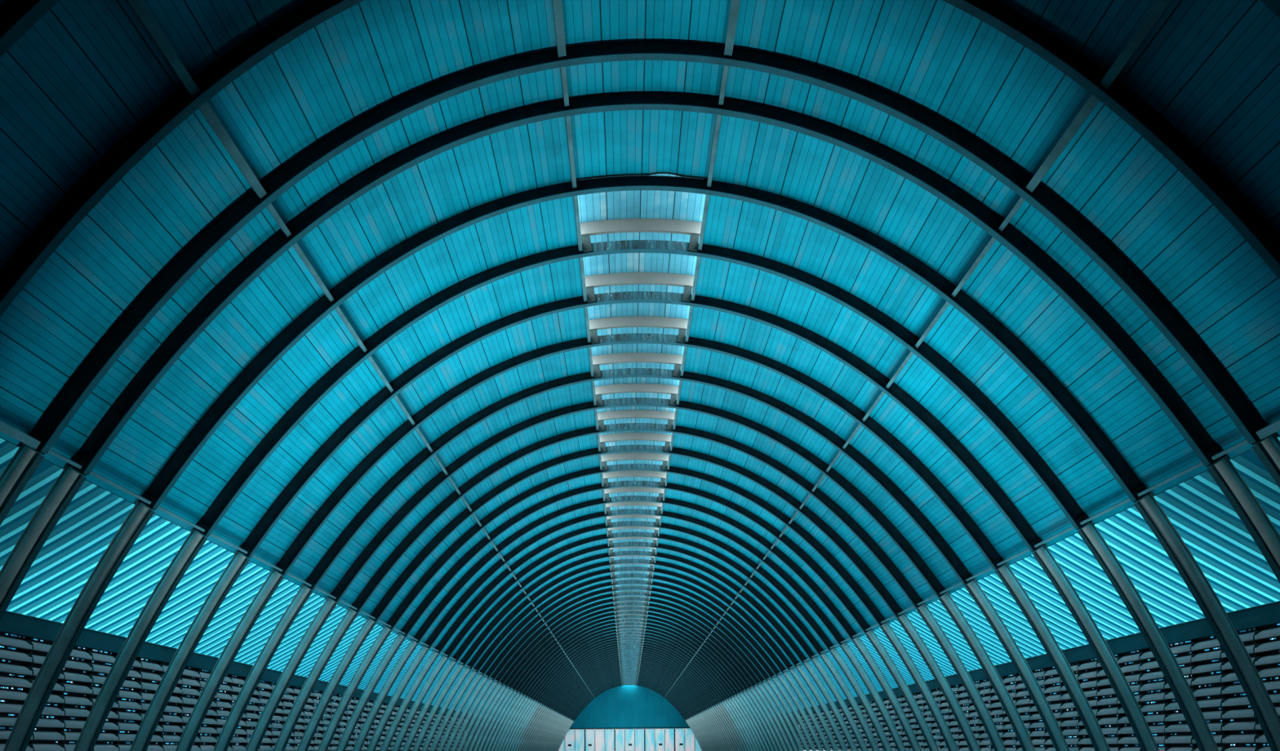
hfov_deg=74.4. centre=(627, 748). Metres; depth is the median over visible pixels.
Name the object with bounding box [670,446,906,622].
ceiling
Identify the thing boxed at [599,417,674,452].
skylight
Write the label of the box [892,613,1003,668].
louver panel
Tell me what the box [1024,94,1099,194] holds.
beam
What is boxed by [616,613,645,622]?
skylight
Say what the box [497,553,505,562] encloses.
roof purlin
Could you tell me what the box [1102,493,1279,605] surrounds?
louver panel
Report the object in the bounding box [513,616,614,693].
ceiling
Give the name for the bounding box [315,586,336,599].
beam
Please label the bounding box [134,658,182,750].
panel
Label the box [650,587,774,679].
ceiling
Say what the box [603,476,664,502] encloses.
skylight
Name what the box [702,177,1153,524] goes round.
ceiling
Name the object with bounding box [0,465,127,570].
louver panel
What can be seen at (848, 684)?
louver panel
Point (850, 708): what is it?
panel
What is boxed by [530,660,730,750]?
rib
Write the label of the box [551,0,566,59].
ridge purlin
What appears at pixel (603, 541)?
ceiling
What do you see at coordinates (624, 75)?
ceiling
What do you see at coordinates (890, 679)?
louver panel
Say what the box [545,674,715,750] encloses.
rib
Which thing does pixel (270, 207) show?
roof purlin
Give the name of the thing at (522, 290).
ceiling
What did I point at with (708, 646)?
rib
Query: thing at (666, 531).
ceiling
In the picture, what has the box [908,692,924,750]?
panel
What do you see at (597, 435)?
ridge purlin
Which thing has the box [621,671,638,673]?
skylight
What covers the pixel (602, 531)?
ceiling
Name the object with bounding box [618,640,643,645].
skylight
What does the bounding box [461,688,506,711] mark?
louver panel
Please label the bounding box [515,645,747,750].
rib
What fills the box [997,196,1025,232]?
roof purlin
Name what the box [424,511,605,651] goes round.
ceiling
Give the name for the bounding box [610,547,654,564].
skylight
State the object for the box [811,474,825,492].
roof purlin
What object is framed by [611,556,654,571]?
skylight
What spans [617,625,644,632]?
skylight
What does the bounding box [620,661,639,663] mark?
skylight
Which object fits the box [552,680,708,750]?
rib
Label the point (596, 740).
door
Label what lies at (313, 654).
louver panel
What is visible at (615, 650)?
rib
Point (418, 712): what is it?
panel
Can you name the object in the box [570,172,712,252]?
skylight
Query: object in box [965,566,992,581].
beam
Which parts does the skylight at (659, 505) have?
stained plate, roof panel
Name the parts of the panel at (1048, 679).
blade, blade, blade, blade, blade, blade, blade, blade, blade, blade, blade, blade, blade, blade, blade, blade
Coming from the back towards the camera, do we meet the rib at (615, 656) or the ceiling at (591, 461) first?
the rib at (615, 656)
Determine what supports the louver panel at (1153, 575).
on the beam at (1268, 614)
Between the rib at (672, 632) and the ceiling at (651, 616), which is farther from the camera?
the rib at (672, 632)
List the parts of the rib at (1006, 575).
cap plate, cap plate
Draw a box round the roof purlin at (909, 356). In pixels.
[885,351,914,389]
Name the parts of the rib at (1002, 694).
cap plate, cap plate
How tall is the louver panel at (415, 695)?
2.002 m
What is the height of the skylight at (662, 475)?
0.697 m
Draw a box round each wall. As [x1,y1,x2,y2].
[466,719,519,750]
[569,684,688,728]
[735,716,798,750]
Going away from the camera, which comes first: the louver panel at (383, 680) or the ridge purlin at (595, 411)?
the ridge purlin at (595, 411)
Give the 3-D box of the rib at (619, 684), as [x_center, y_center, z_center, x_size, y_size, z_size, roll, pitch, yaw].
[0.309,-4.585,137.812,25.220,12.296,0.210,0,0,0]
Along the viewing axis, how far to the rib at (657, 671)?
107.81 m
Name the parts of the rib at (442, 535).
cap plate, cap plate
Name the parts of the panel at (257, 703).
blade, blade, blade, blade, blade, blade, blade, blade, blade, blade, blade, blade, blade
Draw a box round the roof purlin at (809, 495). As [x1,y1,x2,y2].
[799,493,811,509]
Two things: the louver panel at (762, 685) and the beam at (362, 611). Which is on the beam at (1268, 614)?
the louver panel at (762, 685)
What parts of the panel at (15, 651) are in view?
blade, blade, blade, blade, blade, blade, blade, blade, blade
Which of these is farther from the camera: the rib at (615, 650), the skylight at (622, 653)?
the skylight at (622, 653)
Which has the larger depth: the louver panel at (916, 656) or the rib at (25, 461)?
the louver panel at (916, 656)
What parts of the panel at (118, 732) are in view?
blade, blade, blade, blade, blade, blade, blade, blade, blade, blade, blade, blade, blade, blade, blade, blade, blade, blade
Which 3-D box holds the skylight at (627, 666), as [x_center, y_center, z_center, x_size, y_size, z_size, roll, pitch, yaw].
[0.260,-10.797,108.773,2.836,0.697,2.046,0,0,0]
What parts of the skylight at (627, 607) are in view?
roof panel, stained plate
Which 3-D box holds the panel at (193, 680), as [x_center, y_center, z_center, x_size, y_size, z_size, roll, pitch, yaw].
[-12.671,-1.088,24.858,0.190,2.940,2.015,0,0,0]
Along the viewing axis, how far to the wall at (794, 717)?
73.37 m
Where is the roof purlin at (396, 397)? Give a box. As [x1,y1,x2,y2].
[393,395,415,425]
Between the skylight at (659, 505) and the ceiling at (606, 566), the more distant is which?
the ceiling at (606, 566)
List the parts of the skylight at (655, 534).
stained plate, roof panel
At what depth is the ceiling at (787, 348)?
21.02 m
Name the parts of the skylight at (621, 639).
stained plate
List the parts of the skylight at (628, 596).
stained plate, roof panel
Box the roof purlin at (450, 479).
[448,477,461,495]
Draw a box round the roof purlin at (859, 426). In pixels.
[842,423,861,448]
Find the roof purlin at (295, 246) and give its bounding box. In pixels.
[292,242,334,302]
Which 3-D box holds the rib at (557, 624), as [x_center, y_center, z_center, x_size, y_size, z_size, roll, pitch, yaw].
[0.309,-4.585,59.812,25.220,12.296,0.210,0,0,0]
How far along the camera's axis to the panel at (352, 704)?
38.80 m
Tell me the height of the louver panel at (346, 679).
2.002 m
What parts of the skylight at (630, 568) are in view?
stained plate, roof panel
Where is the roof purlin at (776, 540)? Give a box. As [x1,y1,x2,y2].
[770,539,778,549]
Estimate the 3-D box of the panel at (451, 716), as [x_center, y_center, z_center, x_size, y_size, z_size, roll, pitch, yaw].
[-12.672,-1.088,60.858,0.188,2.940,2.015,0,0,0]
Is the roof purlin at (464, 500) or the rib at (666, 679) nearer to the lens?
the roof purlin at (464, 500)
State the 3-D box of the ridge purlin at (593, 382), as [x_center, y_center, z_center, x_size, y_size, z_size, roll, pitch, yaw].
[-1.003,-10.553,24.812,0.097,0.161,1.976,0,0,0]
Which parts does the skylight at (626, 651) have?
stained plate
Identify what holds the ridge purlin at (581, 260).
attached to the rib at (1202, 734)
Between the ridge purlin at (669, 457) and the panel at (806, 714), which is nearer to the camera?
the ridge purlin at (669, 457)
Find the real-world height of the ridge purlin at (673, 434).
0.161 m
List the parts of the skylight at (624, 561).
stained plate, roof panel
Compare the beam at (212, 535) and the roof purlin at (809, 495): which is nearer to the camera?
the beam at (212, 535)
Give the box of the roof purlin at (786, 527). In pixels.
[778,525,787,537]
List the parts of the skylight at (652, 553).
stained plate, roof panel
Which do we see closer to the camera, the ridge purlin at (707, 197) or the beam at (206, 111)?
the beam at (206, 111)
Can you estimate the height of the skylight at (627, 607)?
0.697 m
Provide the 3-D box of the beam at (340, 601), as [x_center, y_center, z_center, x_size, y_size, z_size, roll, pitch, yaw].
[-8.934,-4.596,26.787,0.095,0.090,1.918,0,0,0]
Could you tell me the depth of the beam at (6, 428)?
12.34 m
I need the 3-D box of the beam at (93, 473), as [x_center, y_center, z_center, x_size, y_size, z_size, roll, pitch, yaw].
[-8.934,-4.596,14.787,0.095,0.090,1.918,0,0,0]
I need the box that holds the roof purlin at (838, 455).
[825,451,841,472]
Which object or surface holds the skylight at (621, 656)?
on the rib at (616, 658)
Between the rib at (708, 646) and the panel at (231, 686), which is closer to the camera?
the panel at (231, 686)
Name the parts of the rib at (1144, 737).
cap plate, cap plate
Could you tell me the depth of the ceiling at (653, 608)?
65.49 m
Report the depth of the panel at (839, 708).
52.84 m
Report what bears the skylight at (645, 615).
on the rib at (708, 646)
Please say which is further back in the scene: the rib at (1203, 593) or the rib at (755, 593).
the rib at (755, 593)
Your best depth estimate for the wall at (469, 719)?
72.09 m
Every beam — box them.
[0,420,40,448]
[0,610,503,724]
[48,448,82,469]
[89,471,151,504]
[157,506,204,532]
[210,533,248,553]
[252,555,283,571]
[286,572,311,586]
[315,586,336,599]
[339,600,357,609]
[360,610,375,619]
[377,619,391,627]
[393,627,405,634]
[759,600,1279,721]
[865,623,878,631]
[880,615,895,623]
[897,605,914,615]
[916,595,936,605]
[939,582,962,594]
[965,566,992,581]
[996,548,1029,566]
[1024,94,1099,194]
[1034,525,1074,547]
[1080,497,1130,524]
[1137,462,1203,496]
[1211,439,1248,460]
[1255,419,1279,439]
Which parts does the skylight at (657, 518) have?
stained plate, roof panel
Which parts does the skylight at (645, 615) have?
stained plate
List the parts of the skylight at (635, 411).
stained plate, roof panel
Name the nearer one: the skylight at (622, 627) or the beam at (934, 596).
the beam at (934, 596)
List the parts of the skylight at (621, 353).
stained plate, roof panel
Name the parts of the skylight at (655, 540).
stained plate, roof panel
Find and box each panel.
[0,437,8,448]
[0,442,54,479]
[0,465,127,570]
[0,631,33,750]
[6,501,183,615]
[30,528,227,629]
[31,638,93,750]
[84,648,142,750]
[89,551,265,637]
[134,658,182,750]
[145,568,295,648]
[176,666,217,750]
[194,584,321,657]
[215,597,343,663]
[216,674,246,750]
[240,677,272,750]
[245,608,362,669]
[271,617,379,672]
[271,682,294,750]
[289,686,314,750]
[294,626,394,677]
[313,690,332,750]
[318,633,407,682]
[327,693,347,750]
[338,640,418,685]
[346,644,422,688]
[346,697,361,750]
[357,700,373,750]
[360,650,438,692]
[370,701,386,750]
[373,655,441,693]
[385,703,396,750]
[387,659,450,696]
[392,705,405,750]
[400,663,458,698]
[405,707,414,750]
[410,667,465,701]
[414,709,422,750]
[422,670,471,702]
[422,711,431,750]
[423,674,477,704]
[427,712,437,750]
[431,676,484,705]
[437,713,444,750]
[440,680,488,706]
[444,714,450,750]
[446,682,493,708]
[449,715,456,749]
[454,686,497,710]
[455,717,461,750]
[460,685,502,711]
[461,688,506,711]
[461,718,466,750]
[754,688,797,711]
[758,687,797,709]
[761,684,804,708]
[766,683,812,707]
[770,679,818,706]
[777,677,827,703]
[781,674,835,702]
[786,671,837,701]
[794,668,846,699]
[797,715,803,750]
[801,664,857,697]
[803,714,808,750]
[808,660,871,694]
[808,712,814,750]
[814,712,821,750]
[817,656,882,692]
[821,710,831,750]
[825,652,894,690]
[827,709,835,750]
[831,647,907,688]
[835,707,844,750]
[840,641,915,684]
[843,706,855,750]
[850,635,934,680]
[852,703,862,750]
[861,702,871,750]
[863,629,956,676]
[871,698,885,750]
[877,622,978,671]
[882,698,895,750]
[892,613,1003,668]
[894,695,909,750]
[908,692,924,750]
[911,603,1029,663]
[923,688,944,750]
[931,591,1046,657]
[939,684,959,750]
[954,578,1088,650]
[958,681,983,750]
[978,675,1007,750]
[982,563,1140,639]
[1002,673,1030,750]
[1014,544,1192,631]
[1029,666,1066,750]
[1053,521,1256,620]
[1060,658,1097,750]
[1096,648,1146,750]
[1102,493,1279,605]
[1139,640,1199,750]
[1161,455,1279,546]
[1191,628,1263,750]
[1240,435,1279,472]
[1254,623,1279,750]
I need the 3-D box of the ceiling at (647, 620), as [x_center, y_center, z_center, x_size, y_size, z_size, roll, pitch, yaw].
[5.702,-7.696,70.750,8.243,6.036,2.000,0,0,0]
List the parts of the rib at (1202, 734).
cap plate, cap plate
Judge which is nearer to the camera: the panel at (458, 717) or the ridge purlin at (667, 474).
the ridge purlin at (667, 474)
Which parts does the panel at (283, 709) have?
blade, blade, blade, blade, blade, blade, blade, blade, blade, blade, blade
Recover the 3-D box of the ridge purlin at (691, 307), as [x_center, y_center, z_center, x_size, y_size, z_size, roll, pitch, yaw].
[1.526,-10.573,20.812,0.097,0.161,1.976,0,0,0]
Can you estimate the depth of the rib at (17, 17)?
8.80 m
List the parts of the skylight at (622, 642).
stained plate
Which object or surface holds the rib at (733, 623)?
on the floor
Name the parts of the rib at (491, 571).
cap plate, cap plate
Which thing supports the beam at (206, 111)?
attached to the rib at (1166, 138)
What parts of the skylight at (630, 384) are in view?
stained plate, roof panel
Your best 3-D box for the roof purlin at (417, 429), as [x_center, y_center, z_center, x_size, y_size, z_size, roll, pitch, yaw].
[-5.581,-8.446,22.812,0.190,0.211,1.976,0,0,0]
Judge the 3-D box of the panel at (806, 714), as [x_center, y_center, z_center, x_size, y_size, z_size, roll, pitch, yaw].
[13.345,-1.296,62.858,0.188,2.940,2.015,0,0,0]
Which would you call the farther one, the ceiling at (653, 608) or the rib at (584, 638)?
the rib at (584, 638)
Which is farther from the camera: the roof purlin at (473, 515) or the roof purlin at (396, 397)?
the roof purlin at (473, 515)
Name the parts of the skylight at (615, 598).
stained plate, roof panel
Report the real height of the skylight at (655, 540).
0.697 m
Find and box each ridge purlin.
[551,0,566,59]
[560,66,569,108]
[564,115,577,189]
[573,195,582,252]
[579,257,586,302]
[584,306,591,343]
[587,346,594,377]
[591,381,596,405]
[594,408,599,431]
[596,433,600,452]
[598,454,602,471]
[600,473,604,487]
[602,489,604,502]
[603,503,606,515]
[662,488,666,501]
[664,472,668,486]
[666,453,671,470]
[669,432,674,451]
[672,408,678,430]
[675,380,682,405]
[680,346,687,376]
[684,306,693,342]
[690,256,700,301]
[697,194,709,251]
[706,114,721,188]
[718,65,728,106]
[723,0,740,57]
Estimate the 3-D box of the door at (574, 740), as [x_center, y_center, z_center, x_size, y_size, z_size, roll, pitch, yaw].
[-9.661,-0.814,140.960,4.998,4.783,0.100,0,0,0]
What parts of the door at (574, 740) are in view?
door frame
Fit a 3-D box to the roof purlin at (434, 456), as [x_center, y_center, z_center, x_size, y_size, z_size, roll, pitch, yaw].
[-5.581,-8.446,24.812,0.190,0.211,1.976,0,0,0]
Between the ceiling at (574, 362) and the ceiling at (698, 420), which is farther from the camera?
the ceiling at (698, 420)
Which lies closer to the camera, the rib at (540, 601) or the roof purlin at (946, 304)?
the roof purlin at (946, 304)
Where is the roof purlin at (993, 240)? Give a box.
[951,236,995,297]
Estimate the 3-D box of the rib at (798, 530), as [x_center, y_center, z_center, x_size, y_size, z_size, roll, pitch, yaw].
[0.309,-4.585,31.812,25.220,12.296,0.210,0,0,0]
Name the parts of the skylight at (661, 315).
stained plate, roof panel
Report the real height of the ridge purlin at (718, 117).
0.161 m
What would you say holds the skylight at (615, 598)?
on the rib at (557, 624)
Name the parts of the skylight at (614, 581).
stained plate, roof panel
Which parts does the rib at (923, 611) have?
cap plate, cap plate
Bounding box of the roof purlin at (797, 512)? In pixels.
[788,511,799,524]
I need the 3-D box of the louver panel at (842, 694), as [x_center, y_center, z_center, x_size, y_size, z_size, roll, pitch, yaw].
[11.537,-3.953,50.750,3.537,2.002,2.000,0,0,0]
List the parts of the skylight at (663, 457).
stained plate, roof panel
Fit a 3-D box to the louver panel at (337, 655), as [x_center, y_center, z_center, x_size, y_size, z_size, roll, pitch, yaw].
[-10.907,-3.774,32.750,3.537,2.002,2.000,0,0,0]
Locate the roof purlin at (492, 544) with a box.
[490,541,497,551]
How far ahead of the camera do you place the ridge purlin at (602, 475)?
32.95 m
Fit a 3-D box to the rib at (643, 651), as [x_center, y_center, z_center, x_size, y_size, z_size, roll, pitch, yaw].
[0.309,-4.585,91.812,25.220,12.296,0.210,0,0,0]
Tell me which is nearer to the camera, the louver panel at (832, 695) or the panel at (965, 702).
the panel at (965, 702)
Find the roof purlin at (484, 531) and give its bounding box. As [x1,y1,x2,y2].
[481,528,490,540]
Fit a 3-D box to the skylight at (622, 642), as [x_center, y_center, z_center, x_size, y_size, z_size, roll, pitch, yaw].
[0.260,-10.797,82.773,2.836,0.697,2.046,0,0,0]
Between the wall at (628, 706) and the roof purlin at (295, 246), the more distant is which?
the wall at (628, 706)
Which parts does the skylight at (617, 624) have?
stained plate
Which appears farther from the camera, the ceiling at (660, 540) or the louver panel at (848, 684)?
the louver panel at (848, 684)
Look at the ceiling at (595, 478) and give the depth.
33.22 m
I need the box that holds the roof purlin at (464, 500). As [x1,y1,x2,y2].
[461,497,471,511]
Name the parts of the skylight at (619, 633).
stained plate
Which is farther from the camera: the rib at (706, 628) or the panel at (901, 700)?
the rib at (706, 628)
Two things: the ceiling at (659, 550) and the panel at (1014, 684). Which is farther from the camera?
the ceiling at (659, 550)
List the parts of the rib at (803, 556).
cap plate, cap plate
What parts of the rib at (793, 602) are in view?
cap plate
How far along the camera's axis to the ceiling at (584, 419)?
27.13 m
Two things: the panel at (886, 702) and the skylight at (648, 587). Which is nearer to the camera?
the panel at (886, 702)
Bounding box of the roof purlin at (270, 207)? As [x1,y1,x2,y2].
[266,203,292,238]
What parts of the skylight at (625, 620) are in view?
stained plate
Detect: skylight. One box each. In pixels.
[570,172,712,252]
[582,232,699,302]
[586,284,692,343]
[591,327,686,377]
[594,362,681,406]
[596,392,677,431]
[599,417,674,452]
[600,440,671,471]
[602,459,667,487]
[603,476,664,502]
[605,492,663,515]
[606,505,662,527]
[608,517,658,537]
[608,528,658,546]
[609,538,657,555]
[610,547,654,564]
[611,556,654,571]
[611,564,653,578]
[612,571,651,584]
[613,577,650,590]
[613,583,649,595]
[613,590,648,600]
[614,595,648,605]
[614,600,647,610]
[615,605,647,614]
[615,609,647,618]
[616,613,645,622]
[616,617,645,626]
[616,622,644,629]
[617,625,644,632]
[617,628,644,635]
[617,631,643,638]
[617,635,643,640]
[617,637,642,643]
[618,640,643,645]
[618,645,642,648]
[618,647,641,652]
[618,648,641,650]
[619,652,640,654]
[619,653,640,656]
[619,656,640,658]
[619,657,639,660]
[619,659,639,662]
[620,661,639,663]
[620,663,639,665]
[620,664,639,666]
[620,666,639,668]
[620,667,639,669]
[620,669,638,671]
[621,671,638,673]
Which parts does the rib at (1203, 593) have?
cap plate, cap plate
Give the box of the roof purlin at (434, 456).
[432,454,448,475]
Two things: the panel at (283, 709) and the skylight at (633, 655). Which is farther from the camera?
the skylight at (633, 655)
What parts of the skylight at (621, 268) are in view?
stained plate, roof panel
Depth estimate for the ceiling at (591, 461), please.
31.19 m
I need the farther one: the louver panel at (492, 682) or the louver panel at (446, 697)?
the louver panel at (492, 682)
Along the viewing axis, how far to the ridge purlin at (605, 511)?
37.00 m
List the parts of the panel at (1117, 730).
blade, blade, blade, blade, blade, blade, blade, blade, blade, blade, blade, blade, blade, blade, blade, blade, blade, blade, blade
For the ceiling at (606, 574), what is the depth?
51.48 m
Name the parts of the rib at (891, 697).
cap plate, cap plate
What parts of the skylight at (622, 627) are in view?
stained plate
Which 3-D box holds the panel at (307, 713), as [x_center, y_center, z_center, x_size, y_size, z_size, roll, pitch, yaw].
[-12.672,-1.088,32.858,0.188,2.940,2.015,0,0,0]
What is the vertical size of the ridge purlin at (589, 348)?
0.161 m
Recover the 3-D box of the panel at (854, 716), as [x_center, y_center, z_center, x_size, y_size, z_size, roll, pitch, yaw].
[13.345,-1.296,48.858,0.188,2.940,2.015,0,0,0]
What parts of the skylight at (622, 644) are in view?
stained plate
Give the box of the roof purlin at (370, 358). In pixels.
[367,355,393,392]
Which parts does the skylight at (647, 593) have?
stained plate, roof panel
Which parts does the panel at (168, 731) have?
blade, blade, blade, blade, blade, blade, blade, blade, blade, blade, blade, blade, blade, blade, blade, blade, blade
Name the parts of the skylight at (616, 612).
stained plate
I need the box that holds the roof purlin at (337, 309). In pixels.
[334,306,367,352]
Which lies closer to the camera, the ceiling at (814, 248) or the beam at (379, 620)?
the ceiling at (814, 248)
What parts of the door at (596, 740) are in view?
door frame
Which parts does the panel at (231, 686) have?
blade, blade, blade, blade, blade, blade, blade, blade, blade, blade, blade, blade, blade, blade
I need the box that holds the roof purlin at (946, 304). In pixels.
[914,301,950,348]
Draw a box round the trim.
[568,727,689,729]
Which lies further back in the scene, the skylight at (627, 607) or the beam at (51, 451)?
the skylight at (627, 607)
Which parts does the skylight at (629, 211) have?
stained plate, roof panel, gable plate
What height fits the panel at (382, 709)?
2.940 m
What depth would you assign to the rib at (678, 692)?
115.81 m
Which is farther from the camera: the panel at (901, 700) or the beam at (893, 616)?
the panel at (901, 700)
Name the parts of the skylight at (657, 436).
stained plate, roof panel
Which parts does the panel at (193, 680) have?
blade, blade, blade, blade, blade, blade, blade, blade, blade, blade, blade, blade, blade, blade, blade, blade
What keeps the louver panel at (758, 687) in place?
on the beam at (1268, 614)
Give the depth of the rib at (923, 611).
27.80 m
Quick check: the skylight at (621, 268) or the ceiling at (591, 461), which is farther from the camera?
the ceiling at (591, 461)
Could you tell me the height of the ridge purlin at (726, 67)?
0.161 m
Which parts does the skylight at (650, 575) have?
stained plate, roof panel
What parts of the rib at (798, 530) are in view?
cap plate, cap plate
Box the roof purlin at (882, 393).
[862,391,884,422]
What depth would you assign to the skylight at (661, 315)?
21.66 m
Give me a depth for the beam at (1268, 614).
22.23 m
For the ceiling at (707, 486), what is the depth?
33.20 m
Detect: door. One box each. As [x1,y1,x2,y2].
[558,728,585,750]
[584,728,614,750]
[614,728,644,750]
[644,728,675,750]
[674,728,701,750]
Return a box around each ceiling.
[0,0,1279,262]
[0,0,1279,446]
[18,38,1277,468]
[62,89,1230,504]
[134,179,577,531]
[190,243,582,553]
[234,294,586,571]
[271,336,590,586]
[301,371,593,599]
[327,400,595,609]
[348,425,597,618]
[366,447,599,626]
[382,466,601,634]
[398,483,603,640]
[410,497,604,646]
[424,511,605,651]
[432,523,606,656]
[442,533,607,660]
[451,543,608,664]
[457,552,608,667]
[465,560,609,671]
[471,568,610,674]
[478,575,611,676]
[484,582,612,679]
[488,587,612,681]
[494,593,613,682]
[497,598,613,685]
[503,603,613,686]
[506,608,613,689]
[512,612,614,691]
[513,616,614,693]
[516,620,615,694]
[645,623,740,694]
[646,619,743,693]
[647,612,752,688]
[648,598,765,684]
[648,603,760,682]
[648,608,757,687]
[648,616,749,691]
[649,592,770,681]
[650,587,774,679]
[651,581,778,677]
[652,574,786,674]
[653,568,794,671]
[654,560,800,668]
[655,552,808,665]
[657,533,826,657]
[657,542,816,661]
[659,522,835,653]
[661,511,847,648]
[662,497,857,643]
[665,482,873,637]
[666,465,888,630]
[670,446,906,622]
[672,425,926,614]
[675,400,948,604]
[679,370,975,594]
[684,335,1008,581]
[688,293,1047,565]
[695,242,1094,546]
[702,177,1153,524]
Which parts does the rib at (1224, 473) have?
cap plate, cap plate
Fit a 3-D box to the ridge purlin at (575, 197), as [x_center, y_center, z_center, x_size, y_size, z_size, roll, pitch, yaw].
[-1.003,-10.553,16.812,0.097,0.161,1.976,0,0,0]
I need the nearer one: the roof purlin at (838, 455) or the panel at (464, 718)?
the roof purlin at (838, 455)
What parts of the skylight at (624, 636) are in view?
stained plate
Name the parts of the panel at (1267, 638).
blade, blade, blade, blade, blade, blade, blade, blade, blade, blade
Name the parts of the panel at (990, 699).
blade, blade, blade, blade, blade, blade, blade, blade, blade, blade, blade, blade, blade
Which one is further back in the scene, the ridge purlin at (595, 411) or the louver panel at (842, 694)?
the louver panel at (842, 694)
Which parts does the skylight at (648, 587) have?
stained plate, roof panel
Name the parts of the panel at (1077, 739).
blade, blade, blade, blade, blade, blade, blade, blade, blade, blade, blade, blade, blade, blade, blade, blade, blade, blade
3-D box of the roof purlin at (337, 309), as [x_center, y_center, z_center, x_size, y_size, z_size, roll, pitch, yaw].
[-5.581,-8.446,16.812,0.190,0.211,1.976,0,0,0]
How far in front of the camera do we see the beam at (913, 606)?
28.88 m
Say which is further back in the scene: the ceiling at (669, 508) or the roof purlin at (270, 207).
the ceiling at (669, 508)
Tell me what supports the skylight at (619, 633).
on the rib at (678, 646)
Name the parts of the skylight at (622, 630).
stained plate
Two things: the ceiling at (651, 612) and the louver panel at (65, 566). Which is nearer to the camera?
the louver panel at (65, 566)
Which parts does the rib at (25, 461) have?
cap plate, cap plate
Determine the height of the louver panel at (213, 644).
2.002 m
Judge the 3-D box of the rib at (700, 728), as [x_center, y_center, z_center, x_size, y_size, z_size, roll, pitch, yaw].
[0.309,-4.585,123.812,25.220,12.296,0.210,0,0,0]
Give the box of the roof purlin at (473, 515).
[471,513,482,526]
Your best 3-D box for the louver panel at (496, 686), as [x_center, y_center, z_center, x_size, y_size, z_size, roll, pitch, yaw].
[-10.907,-3.774,60.750,3.537,2.002,2.000,0,0,0]
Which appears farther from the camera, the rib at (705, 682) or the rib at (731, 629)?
the rib at (705, 682)
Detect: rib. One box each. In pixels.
[0,0,1279,57]
[0,0,1279,316]
[0,41,1279,525]
[0,92,1279,621]
[3,175,1279,750]
[73,240,1218,750]
[129,291,1159,750]
[175,333,1110,750]
[213,368,1070,750]
[244,397,1035,750]
[272,422,1006,750]
[296,444,981,750]
[317,463,959,750]
[335,480,939,750]
[351,495,921,750]
[366,509,906,750]
[379,520,892,750]
[391,532,879,750]
[402,542,868,750]
[412,551,857,750]
[421,559,848,750]
[429,566,839,750]
[436,573,831,750]
[444,580,823,750]
[450,586,816,750]
[457,591,809,750]
[462,597,804,750]
[467,602,798,750]
[472,606,793,750]
[477,610,787,750]
[481,614,783,750]
[486,618,778,750]
[490,622,774,750]
[493,626,770,750]
[497,629,766,750]
[501,631,763,750]
[504,635,759,750]
[506,637,756,750]
[510,640,753,750]
[513,643,750,750]
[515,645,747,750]
[517,648,744,750]
[520,649,742,750]
[523,653,740,750]
[524,654,737,750]
[527,657,735,750]
[528,658,733,750]
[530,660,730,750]
[533,662,728,750]
[534,663,726,750]
[537,665,725,750]
[538,666,723,750]
[540,668,721,750]
[541,670,719,750]
[542,671,718,750]
[544,672,716,750]
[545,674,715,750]
[546,675,713,750]
[548,676,712,750]
[550,677,711,750]
[551,679,709,750]
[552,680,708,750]
[553,680,706,750]
[554,681,706,750]
[555,683,704,750]
[556,684,703,750]
[557,684,702,750]
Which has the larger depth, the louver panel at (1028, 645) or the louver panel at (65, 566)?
the louver panel at (1028, 645)
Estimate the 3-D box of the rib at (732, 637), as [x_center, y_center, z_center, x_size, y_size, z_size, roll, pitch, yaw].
[0.309,-4.585,57.812,25.220,12.296,0.210,0,0,0]
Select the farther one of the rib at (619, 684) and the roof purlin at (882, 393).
the rib at (619, 684)
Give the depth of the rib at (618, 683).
135.79 m
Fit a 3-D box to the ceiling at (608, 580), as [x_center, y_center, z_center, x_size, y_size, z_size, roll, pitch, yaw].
[-5.132,-7.609,52.750,8.243,6.036,2.000,0,0,0]
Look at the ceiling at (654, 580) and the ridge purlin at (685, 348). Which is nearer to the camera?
the ridge purlin at (685, 348)
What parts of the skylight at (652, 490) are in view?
roof panel, stained plate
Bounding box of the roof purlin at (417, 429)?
[414,427,433,453]
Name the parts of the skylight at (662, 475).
stained plate, roof panel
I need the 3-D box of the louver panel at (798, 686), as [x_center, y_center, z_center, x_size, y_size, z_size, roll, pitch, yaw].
[11.537,-3.953,54.750,3.537,2.002,2.000,0,0,0]
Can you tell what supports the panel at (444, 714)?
attached to the wall at (469, 719)
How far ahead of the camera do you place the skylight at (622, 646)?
87.78 m
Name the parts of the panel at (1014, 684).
blade, blade, blade, blade, blade, blade, blade, blade, blade, blade, blade, blade, blade, blade, blade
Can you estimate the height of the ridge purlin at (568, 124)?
0.161 m
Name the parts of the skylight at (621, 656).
stained plate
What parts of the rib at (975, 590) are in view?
cap plate, cap plate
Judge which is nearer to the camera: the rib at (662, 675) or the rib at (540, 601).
the rib at (540, 601)
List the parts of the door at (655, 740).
door frame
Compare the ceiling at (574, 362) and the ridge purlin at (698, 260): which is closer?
the ridge purlin at (698, 260)
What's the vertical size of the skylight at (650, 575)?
0.697 m

